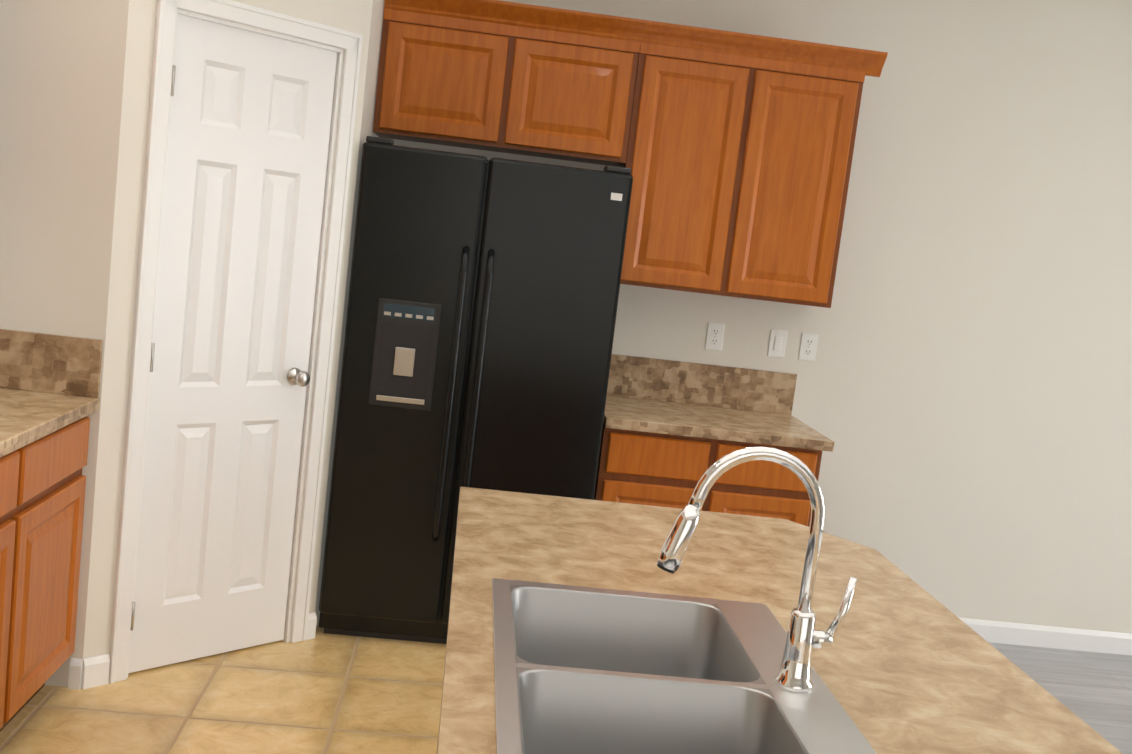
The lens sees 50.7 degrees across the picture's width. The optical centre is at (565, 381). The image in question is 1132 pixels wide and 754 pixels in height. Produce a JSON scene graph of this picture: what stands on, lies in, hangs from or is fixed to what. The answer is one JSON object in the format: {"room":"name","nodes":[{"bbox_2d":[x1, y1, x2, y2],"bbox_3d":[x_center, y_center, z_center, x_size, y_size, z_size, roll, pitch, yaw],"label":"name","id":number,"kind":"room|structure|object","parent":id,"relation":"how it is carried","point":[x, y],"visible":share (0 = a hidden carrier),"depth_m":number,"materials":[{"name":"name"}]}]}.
{"room":"kitchen","nodes":[
{"label":"kitchen","id":0,"kind":"room"},
{"bbox_2d":[0,0,63,332],"bbox_3d":[-1.875,-0.186,1.045,0.120,2.800,7.790,6,7,-5],"label":"wall","id":1,"kind":"structure","parent":0,"point":[31,31],"depth_m":3.48,"materials":[{"name":"beige paint"}]},
{"bbox_2d":[0,329,102,396],"bbox_3d":[-1.703,-0.072,3.544,0.627,0.175,0.014,6,7,-5],"label":"backsplash","id":2,"kind":"structure","parent":1,"relation":"attached to","point":[45,363],"depth_m":3.55,"materials":[{"name":"brown tile"}]},
{"bbox_2d":[0,623,445,753],"bbox_3d":[-0.783,1.359,1.325,2.420,0.060,7.550,6,7,-5],"label":"floor","id":3,"kind":"structure","parent":0,"point":[321,692],"depth_m":3.71,"materials":[{"name":"beige tile"}]},
{"bbox_2d":[0,441,39,731],"bbox_3d":[-1.729,0.586,2.832,0.628,0.875,0.619,6,7,-5],"label":"base cabinet","id":4,"kind":"object","parent":3,"relation":"on","point":[19,473],"depth_m":3.11,"materials":[{"name":"brown wood"}]},
{"bbox_2d":[24,417,89,705],"bbox_3d":[-1.762,0.523,3.313,0.628,0.875,0.618,6,7,-5],"label":"base cabinet","id":5,"kind":"object","parent":3,"relation":"on","point":[60,498],"depth_m":3.40,"materials":[{"name":"brown wood"}]},
{"bbox_2d":[0,389,99,460],"bbox_3d":[-1.683,0.104,3.016,0.646,0.039,1.108,6,7,-5],"label":"countertop","id":6,"kind":"structure","parent":5,"relation":"on","point":[27,416],"depth_m":3.27,"materials":[{"name":"beige stone"}]},
{"bbox_2d":[319,136,632,643],"bbox_3d":[-0.356,0.052,4.586,0.955,1.819,0.756,6,7,-5],"label":"refrigerator","id":7,"kind":"object","parent":3,"relation":"on","point":[483,298],"visible":0.88,"depth_m":4.25,"materials":[{"name":"black metal"}]},
{"bbox_2d":[492,578,938,753],"bbox_3d":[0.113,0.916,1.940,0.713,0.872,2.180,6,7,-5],"label":"sink","id":8,"kind":"object","parent":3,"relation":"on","point":[581,626],"depth_m":1.80,"materials":[{"name":"metal"}]},
{"bbox_2d":[436,578,507,753],"bbox_3d":[-0.140,0.441,1.782,0.085,0.042,0.841,6,7,-5],"label":"island countertop","id":9,"kind":"structure","parent":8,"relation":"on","point":[474,707],"depth_m":1.73,"materials":[{"name":"beige stone"}]},
{"bbox_2d":[451,487,967,625],"bbox_3d":[0.251,0.383,2.619,0.986,0.042,0.777,6,7,-5],"label":"island countertop","id":10,"kind":"structure","parent":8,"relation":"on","point":[539,548],"depth_m":2.46,"materials":[{"name":"beige stone"}]},
{"bbox_2d":[756,606,1122,753],"bbox_3d":[0.593,0.520,1.843,0.407,0.042,0.841,6,7,-5],"label":"island countertop","id":11,"kind":"structure","parent":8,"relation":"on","point":[882,685],"depth_m":1.86,"materials":[{"name":"beige stone"}]},
{"bbox_2d":[656,446,857,692],"bbox_3d":[0.292,0.278,1.808,0.316,0.365,0.064,6,7,-5],"label":"faucet","id":12,"kind":"object","parent":11,"relation":"on","point":[793,676],"depth_m":1.80,"materials":[{"name":"silver metal"}]},
{"bbox_2d":[44,0,1131,633],"bbox_3d":[1.056,-0.343,5.106,6.270,2.800,0.120,6,7,-5],"label":"wall","id":13,"kind":"structure","parent":0,"point":[962,398],"depth_m":5.04,"materials":[{"name":"beige paint"}]},
{"bbox_2d":[109,0,362,683],"bbox_3d":[-1.106,-0.125,3.947,0.121,2.150,0.755,13,9,40],"label":"door frame","id":14,"kind":"structure","parent":13,"relation":"attached to","point":[275,24],"depth_m":3.78,"materials":[{"name":"white wood"}]},
{"bbox_2d":[129,14,336,672],"bbox_3d":[-1.093,-0.089,3.933,0.470,2.070,0.478,6,7,-5],"label":"pantry door","id":15,"kind":"structure","parent":14,"relation":"in","point":[249,134],"depth_m":3.92,"materials":[{"name":"white wood"}]},
{"bbox_2d":[373,0,536,154],"bbox_3d":[-0.441,-1.183,4.664,0.552,0.494,0.324,6,7,-5],"label":"upper cabinet","id":16,"kind":"object","parent":13,"relation":"attached to","point":[454,73],"depth_m":4.51,"materials":[{"name":"brown wood"}]},
{"bbox_2d":[521,12,644,167],"bbox_3d":[-0.023,-1.138,4.699,0.551,0.494,0.324,6,7,-5],"label":"upper cabinet","id":17,"kind":"object","parent":13,"relation":"attached to","point":[585,75],"depth_m":4.55,"materials":[{"name":"brown wood"}]},
{"bbox_2d":[620,28,776,297],"bbox_3d":[0.475,-0.851,4.771,0.505,0.960,0.324,6,7,-5],"label":"upper cabinet","id":18,"kind":"object","parent":13,"relation":"attached to","point":[733,151],"depth_m":4.61,"materials":[{"name":"brown wood"}]},
{"bbox_2d":[705,322,724,350],"bbox_3d":[0.627,-0.191,5.031,0.072,0.116,0.009,6,7,-5],"label":"outlet","id":19,"kind":"object","parent":13,"relation":"attached to","point":[715,331],"depth_m":5.03,"materials":[{"name":"white plastic"}]},
{"bbox_2d":[767,329,787,357],"bbox_3d":[0.894,-0.162,5.052,0.072,0.116,0.011,6,7,-5],"label":"light switch","id":20,"kind":"object","parent":13,"relation":"attached to","point":[777,342],"depth_m":5.05,"materials":[{"name":"white plastic"}]},
{"bbox_2d":[798,333,818,360],"bbox_3d":[1.029,-0.148,5.065,0.072,0.116,0.009,6,7,-5],"label":"outlet","id":21,"kind":"object","parent":13,"relation":"attached to","point":[808,346],"depth_m":5.06,"materials":[{"name":"white plastic"}]},
{"bbox_2d":[745,44,872,307],"bbox_3d":[0.847,-0.811,4.802,0.505,0.960,0.324,6,7,-5],"label":"upper cabinet","id":22,"kind":"object","parent":13,"relation":"attached to","point":[814,105],"depth_m":4.65,"materials":[{"name":"brown wood"}]},
{"bbox_2d":[959,618,1131,654],"bbox_3d":[2.449,1.166,5.334,3.190,0.095,0.014,6,7,-5],"label":"baseboard","id":23,"kind":"structure","parent":13,"relation":"attached to","point":[991,631],"depth_m":5.30,"materials":[{"name":"white wood"}]},
{"bbox_2d":[988,642,1131,753],"bbox_3d":[2.348,1.696,1.588,3.900,0.060,7.550,6,7,-5],"label":"floor","id":24,"kind":"structure","parent":0,"point":[1092,690],"depth_m":4.90,"materials":[{"name":"grey wood"}]},
{"bbox_2d":[594,354,833,526],"bbox_3d":[0.511,0.500,4.789,0.864,1.090,0.647,6,7,-5],"label":"base cabinet","id":25,"kind":"object","parent":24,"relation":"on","point":[673,431],"visible":0.5,"depth_m":4.49,"materials":[{"name":"brown wood"}]},
{"bbox_2d":[594,354,833,451],"bbox_3d":[0.562,0.068,4.736,0.864,0.214,0.647,6,7,-5],"label":"countertop","id":26,"kind":"structure","parent":25,"relation":"on","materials":[{"name":"stone"}]}
]}

